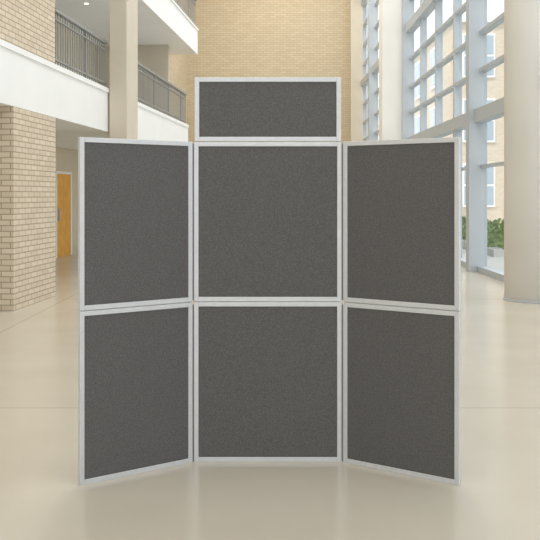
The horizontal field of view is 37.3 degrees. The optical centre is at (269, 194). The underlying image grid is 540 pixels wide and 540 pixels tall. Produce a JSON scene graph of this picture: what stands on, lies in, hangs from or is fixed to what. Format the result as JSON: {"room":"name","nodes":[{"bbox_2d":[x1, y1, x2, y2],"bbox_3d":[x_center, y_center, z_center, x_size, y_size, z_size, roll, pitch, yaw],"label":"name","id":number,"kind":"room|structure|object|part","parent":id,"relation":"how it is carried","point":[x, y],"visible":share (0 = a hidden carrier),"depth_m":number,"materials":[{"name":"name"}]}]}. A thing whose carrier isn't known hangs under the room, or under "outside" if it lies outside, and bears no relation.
{"room":"atrium lobby","nodes":[
{"label":"atrium lobby","id":0,"kind":"room"},
{"bbox_2d":[0,0,54,63],"bbox_3d":[-3.594,-6.720,9.841,0.300,9.500,4.550,0,0,5],"label":"wall","id":1,"kind":"structure","parent":0,"point":[29,25],"depth_m":11.15,"materials":[{"name":"beige brick"}]},
{"bbox_2d":[0,39,188,149],"bbox_3d":[-4.261,-1.570,15.148,2.620,0.800,15.000,0,0,5],"label":"balcony","id":2,"kind":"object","parent":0,"point":[79,105],"depth_m":12.76,"materials":[{"name":"white paint"}]},
{"bbox_2d":[55,8,106,85],"bbox_3d":[-3.170,-2.405,13.445,0.081,0.870,2.709,0,0,5],"label":"balcony railing","id":3,"kind":"object","parent":2,"relation":"on","point":[86,31],"visible":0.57,"depth_m":13.33,"materials":[{"name":"silver metal"}]},
{"bbox_2d":[138,62,186,122],"bbox_3d":[-2.671,-2.405,18.988,0.083,0.870,6.879,0,0,5],"label":"balcony railing","id":4,"kind":"object","parent":2,"relation":"on","point":[163,91],"visible":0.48,"depth_m":19.43,"materials":[{"name":"silver metal"}]},
{"bbox_2d":[56,0,187,253],"bbox_3d":[-5.787,-4.970,13.929,0.208,13.000,44.300,0,0,5],"label":"wall","id":5,"kind":"structure","parent":0,"point":[66,159],"depth_m":20.91,"materials":[{"name":"beige paint"}]},
{"bbox_2d":[56,171,71,257],"bbox_3d":[-5.147,0.472,19.921,0.120,2.115,1.140,0,0,5],"label":"door","id":6,"kind":"structure","parent":5,"relation":"in","point":[63,179],"depth_m":19.89,"materials":[{"name":"brown wood"}]},
{"bbox_2d":[55,0,198,54],"bbox_3d":[-4.189,-4.595,15.894,2.630,0.750,16.500,0,0,5],"label":"ceiling","id":7,"kind":"structure","parent":0,"point":[160,22],"depth_m":20.04,"materials":[{"name":"white paint"}]},
{"bbox_2d":[174,0,196,25],"bbox_3d":[-2.760,-5.405,18.002,0.085,0.870,11.859,0,0,5],"label":"balcony railing","id":8,"kind":"object","parent":7,"relation":"on","point":[178,2],"visible":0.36,"depth_m":22.90,"materials":[{"name":"silver metal"}]},
{"bbox_2d":[98,45,169,107],"bbox_3d":[-3.868,-1.345,22.642,2.040,5.750,0.200,0,0,5],"label":"wall","id":9,"kind":"structure","parent":0,"point":[156,58],"depth_m":22.50,"materials":[{"name":"beige paint"}]},
{"bbox_2d":[0,253,539,539],"bbox_3d":[-2.325,1.630,14.150,13.350,0.200,44.300,0,0,0],"label":"floor","id":10,"kind":"structure","parent":0,"point":[497,497],"depth_m":4.32,"materials":[{"name":"beige tile"}]},
{"bbox_2d":[0,106,55,310],"bbox_3d":[-4.008,0.180,11.385,1.400,2.700,1.550,0,0,5],"label":"brick pier","id":11,"kind":"object","parent":10,"relation":"on","point":[27,138],"visible":1,"depth_m":10.98,"materials":[{"name":"beige brick"}]},
{"bbox_2d":[109,0,137,138],"bbox_3d":[-2.769,-4.970,15.164,0.330,13.000,0.800,0,0,5],"label":"square column","id":12,"kind":"structure","parent":10,"relation":"on","point":[123,14],"depth_m":14.78,"materials":[{"name":"beige paint"}]},
{"bbox_2d":[78,77,460,485],"bbox_3d":[-0.003,0.427,4.412,2.024,2.205,0.405,0,0,0],"label":"display board","id":13,"kind":"object","parent":10,"relation":"on","point":[267,222],"visible":1,"depth_m":4.52,"materials":[{"name":"fabric"}]},
{"bbox_3d":[-0.729,0.153,4.404,0.668,0.916,0.028,0,0,-33],"label":"frame","id":14,"kind":"part","parent":13,"relation":"part of","materials":[{"name":"metal"}]},
{"bbox_3d":[-0.729,1.072,4.404,0.668,0.916,0.028,0,0,-33],"label":"frame","id":15,"kind":"part","parent":13,"relation":"part of","materials":[{"name":"metal"}]},
{"bbox_3d":[-0.013,-0.491,4.600,0.839,0.367,0.028,0,0,0],"label":"header frame","id":16,"kind":"part","parent":13,"relation":"part of","materials":[{"name":"fabric"}]},
{"bbox_3d":[-0.013,0.153,4.600,0.847,0.916,0.028,0,0,0],"label":"frame","id":17,"kind":"part","parent":13,"relation":"part of","materials":[{"name":"metal"}]},
{"bbox_3d":[-0.013,1.072,4.600,0.847,0.916,0.028,0,0,0],"label":"frame","id":18,"kind":"part","parent":13,"relation":"part of","materials":[{"name":"metal"}]},
{"bbox_3d":[0.714,0.153,4.404,0.684,0.916,0.028,0,0,33],"label":"frame","id":19,"kind":"part","parent":13,"relation":"part of","materials":[{"name":"metal"}]},
{"bbox_3d":[0.714,1.072,4.404,0.684,0.916,0.028,0,0,33],"label":"frame","id":20,"kind":"part","parent":13,"relation":"part of","materials":[{"name":"metal"}]},
{"bbox_2d":[379,0,401,139],"bbox_3d":[3.680,-4.970,24.350,0.640,13.000,0.700,0,0,0],"label":"square column","id":21,"kind":"structure","parent":10,"relation":"on","point":[390,11],"depth_m":24.00,"materials":[{"name":"paint"}]},
{"bbox_2d":[503,0,539,303],"bbox_3d":[3.850,-4.970,11.700,0.850,13.000,0.850,0,0,0],"label":"round column","id":22,"kind":"structure","parent":10,"relation":"on","point":[521,17],"depth_m":11.37,"materials":[{"name":"paint"}]},
{"bbox_2d":[188,0,366,143],"bbox_3d":[-2.325,-4.970,35.975,13.350,13.000,0.650,0,0,0],"label":"wall","id":23,"kind":"structure","parent":0,"point":[237,38],"depth_m":36.00,"materials":[{"name":"beige brick"}]},
{"bbox_2d":[361,0,503,281],"bbox_3d":[4.130,-4.970,13.930,0.360,13.000,44.120,0,0,0],"label":"window","id":24,"kind":"structure","parent":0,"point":[478,113],"depth_m":17.96,"materials":[{"name":"silver metal"}]},
{"label":"outside","id":25,"kind":"structure","parent":0,"visible":0},
{"bbox_2d":[462,248,503,271],"bbox_3d":[32.175,1.640,51.000,55.650,0.180,118.000,0,0,0],"label":"ground","id":26,"kind":"structure","parent":25,"point":[497,263],"depth_m":18.65,"materials":[{"name":"grey concrete"}]},
{"bbox_2d":[378,14,503,222],"bbox_3d":[24.650,-3.960,68.400,30.700,11.020,53.200,0,0,0],"label":"brick building","id":27,"kind":"structure","parent":26,"relation":"on","point":[495,38],"depth_m":42.00,"materials":[{"name":"beige brick"}]},
{"bbox_2d":[462,216,503,256],"bbox_3d":[7.400,1.178,29.000,3.600,0.743,18.000,0,0,0],"label":"hedge","id":28,"kind":"object","parent":26,"relation":"on","point":[495,229],"visible":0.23,"depth_m":21.52,"materials":[{"name":"green plant"}]}
]}

